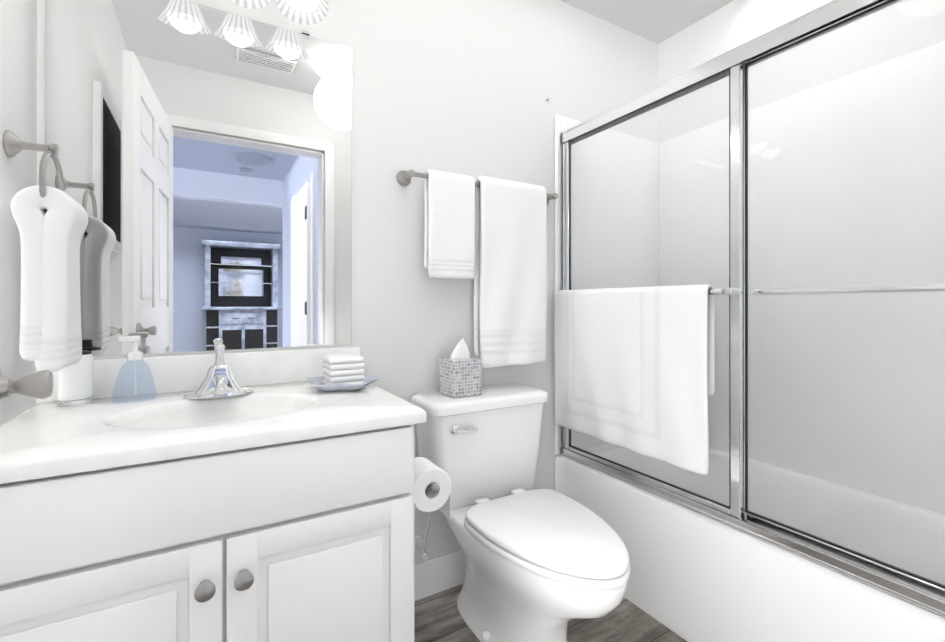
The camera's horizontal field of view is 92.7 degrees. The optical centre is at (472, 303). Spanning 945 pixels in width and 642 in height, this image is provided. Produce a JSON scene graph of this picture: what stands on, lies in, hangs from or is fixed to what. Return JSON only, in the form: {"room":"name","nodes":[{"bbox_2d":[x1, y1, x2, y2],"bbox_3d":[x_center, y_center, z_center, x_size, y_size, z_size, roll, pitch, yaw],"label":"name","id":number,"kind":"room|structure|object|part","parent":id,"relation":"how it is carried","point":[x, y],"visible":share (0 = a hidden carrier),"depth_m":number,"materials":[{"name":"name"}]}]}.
{"room":"bathroom","nodes":[
{"label":"bathroom","id":0,"kind":"room"},
{"bbox_2d":[0,0,36,425],"bbox_3d":[-0.732,-0.136,0.392,0.120,2.440,1.660,0,0,-30],"label":"wall","id":1,"kind":"structure","parent":0,"point":[18,71],"depth_m":1.00,"materials":[{"name":"white paint"}]},
{"bbox_2d":[3,130,87,371],"bbox_3d":[-0.948,-0.114,1.003,0.124,0.519,0.154,0,0,-30],"label":"towel ring","id":2,"kind":"object","parent":1,"relation":"attached to","point":[52,223],"visible":1,"depth_m":0.95,"materials":[{"name":"white fabric"}]},
{"bbox_2d":[37,0,657,564],"bbox_3d":[-0.095,-0.135,1.798,2.640,2.440,0.120,0,0,-30],"label":"wall","id":3,"kind":"structure","parent":0,"point":[463,86],"depth_m":1.71,"materials":[{"name":"white paint"}]},
{"bbox_2d":[45,0,351,355],"bbox_3d":[-0.748,-0.371,1.339,0.780,1.022,0.008,0,0,-30],"label":"mirror","id":4,"kind":"object","parent":3,"relation":"attached to","point":[204,156],"visible":0.79,"depth_m":1.31,"materials":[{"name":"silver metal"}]},
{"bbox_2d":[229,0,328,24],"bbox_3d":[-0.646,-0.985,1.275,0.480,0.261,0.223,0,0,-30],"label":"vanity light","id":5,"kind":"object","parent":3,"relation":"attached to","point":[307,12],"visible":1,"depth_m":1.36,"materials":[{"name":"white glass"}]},
{"bbox_3d":[-0.633,-0.925,1.252,0.146,0.105,0.146,0,-16,-30],"label":"lamp shade","id":6,"kind":"part","parent":5,"relation":"part of","materials":[{"name":"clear glass"}]},
{"bbox_3d":[-0.503,-0.924,1.328,0.146,0.105,0.146,0,-16,-30],"label":"lamp shade","id":7,"kind":"part","parent":5,"relation":"part of","materials":[{"name":"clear glass"}]},
{"bbox_2d":[414,512,431,561],"bbox_3d":[-0.182,0.809,1.611,0.060,0.213,0.110,0,0,-30],"label":"supply valve","id":8,"kind":"object","parent":3,"relation":"attached to","point":[419,544],"visible":0.75,"depth_m":1.59,"materials":[{"name":"silver metal"}]},
{"bbox_2d":[414,550,465,600],"bbox_3d":[-0.023,1.024,1.761,0.886,0.122,0.014,0,0,-30],"label":"baseboard","id":9,"kind":"structure","parent":3,"relation":"attached to","point":[438,575],"depth_m":1.70,"materials":[{"name":"white paint"}]},
{"bbox_2d":[396,169,557,367],"bbox_3d":[0.060,-0.122,1.755,0.711,0.731,0.109,0,0,-30],"label":"towel rail","id":10,"kind":"object","parent":3,"relation":"attached to","point":[488,235],"visible":1,"depth_m":1.73,"materials":[{"name":"white fabric"}]},
{"bbox_2d":[414,584,686,641],"bbox_3d":[0.325,1.110,1.080,2.640,0.050,1.780,0,0,-30],"label":"floor","id":11,"kind":"structure","parent":0,"point":[438,617],"depth_m":1.52,"materials":[{"name":"wood"}]},
{"bbox_2d":[0,344,450,641],"bbox_3d":[-0.549,0.597,1.120,0.928,0.975,0.585,0,0,-30],"label":"bathroom vanity","id":12,"kind":"object","parent":11,"relation":"on","point":[220,495],"visible":0.98,"depth_m":0.90,"materials":[{"name":"white"}]},
{"bbox_2d":[57,350,93,405],"bbox_3d":[-0.990,0.173,1.124,0.070,0.151,0.070,0,0,-30],"label":"tumbler","id":13,"kind":"object","parent":12,"relation":"on","point":[75,384],"visible":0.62,"depth_m":1.10,"materials":[{"name":"white ceramic"}]},
{"bbox_2d":[111,335,157,402],"bbox_3d":[-0.871,0.166,1.163,0.096,0.166,0.064,0,0,-30],"label":"soap bottle","id":14,"kind":"object","parent":12,"relation":"on","point":[135,353],"visible":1,"depth_m":1.15,"materials":[{"name":"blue plastic"}]},
{"bbox_2d":[183,344,253,398],"bbox_3d":[-0.659,0.179,1.177,0.170,0.140,0.171,0,0,-30],"label":"faucet","id":15,"kind":"object","parent":12,"relation":"on","point":[219,381],"depth_m":1.20,"materials":[{"name":"silver metal"}]},
{"bbox_3d":[-0.467,0.528,0.848,0.098,0.034,0.033,0,0,-30],"label":"knob","id":16,"kind":"part","parent":12,"relation":"part of","materials":[{"name":"silver metal"}]},
{"bbox_2d":[307,353,379,391],"bbox_3d":[-0.376,0.202,1.329,0.207,0.096,0.212,0,0,-30],"label":"tray","id":17,"kind":"object","parent":12,"relation":"on","point":[343,372],"visible":1,"depth_m":1.29,"materials":[{"name":"grey ceramic"}]},
{"bbox_2d":[411,383,629,641],"bbox_3d":[0.170,0.707,1.433,0.496,0.757,0.764,0,0,-30],"label":"toilet","id":18,"kind":"object","parent":11,"relation":"on","point":[544,565],"visible":0.92,"depth_m":1.41,"materials":[{"name":"white ceramic"}]},
{"bbox_2d":[439,338,480,397],"bbox_3d":[-0.045,0.226,1.632,0.114,0.201,0.114,0,0,-30],"label":"tissue box","id":19,"kind":"object","parent":18,"relation":"on","point":[460,372],"visible":1,"depth_m":1.59,"materials":[{"name":"tile"}]},
{"bbox_3d":[-0.028,0.420,1.503,0.092,0.032,0.027,0,0,-30],"label":"handle","id":20,"kind":"part","parent":18,"relation":"part of","materials":[{"name":"silver metal"}]},
{"bbox_3d":[0.031,0.535,1.670,0.472,0.329,0.206,0,0,-30],"label":"tank","id":21,"kind":"part","parent":18,"relation":"part of","materials":[{"name":"white ceramic"}]},
{"bbox_3d":[0.236,0.686,1.321,0.380,0.020,0.503,0,0,-30],"label":"seat","id":22,"kind":"part","parent":18,"relation":"part of","materials":[{"name":"white plastic"}]},
{"bbox_3d":[0.236,0.664,1.321,0.374,0.019,0.497,0,0,-30],"label":"lid","id":23,"kind":"part","parent":18,"relation":"part of","materials":[{"name":"white plastic"}]},
{"bbox_2d":[555,41,944,641],"bbox_3d":[1.048,0.125,1.517,0.708,1.920,1.516,0,0,-30],"label":"tub","id":24,"kind":"object","parent":11,"relation":"on","point":[694,576],"visible":0.62,"depth_m":1.63,"materials":[{"name":"white ceramic"}]},
{"bbox_2d":[560,0,944,616],"bbox_3d":[0.793,-0.046,1.368,0.133,1.428,1.498,0,0,-30],"label":"shower door","id":25,"kind":"structure","parent":24,"relation":"attached to","point":[734,64],"depth_m":1.29,"materials":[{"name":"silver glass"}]},
{"bbox_2d":[554,285,714,474],"bbox_3d":[0.549,0.233,1.669,0.055,0.582,0.695,0,0,-30],"label":"towel","id":26,"kind":"object","parent":25,"relation":"hanging from","point":[634,369],"visible":1,"depth_m":1.56,"materials":[{"name":"white fabric"}]},
{"bbox_2d":[560,0,733,43],"bbox_3d":[0.325,-1.380,1.083,2.640,0.050,1.780,0,0,-30],"label":"ceiling","id":27,"kind":"structure","parent":0,"point":[657,21],"depth_m":2.10,"materials":[{"name":"white paint"}]},
{"bbox_2d":[658,0,944,142],"bbox_3d":[1.442,-0.135,1.667,0.120,2.440,1.660,0,0,-30],"label":"wall","id":28,"kind":"structure","parent":0,"point":[729,27],"depth_m":1.88,"materials":[{"name":"white paint"}]},
{"bbox_3d":[-0.281,-0.161,-0.213,0.286,2.490,0.120,0,0,-30],"label":"wall","id":29,"kind":"structure","parent":0,"visible":0},
{"label":"door","id":30,"kind":"structure","parent":29,"relation":"in","visible":0},
{"bbox_2d":[0,370,52,402],"bbox_3d":[-0.636,0.109,0.565,0.161,0.068,0.068,0,0,-36],"label":"door handle","id":31,"kind":"object","parent":30,"relation":"attached to","point":[38,385],"depth_m":0.59,"materials":[{"name":"silver metal"}]}
]}

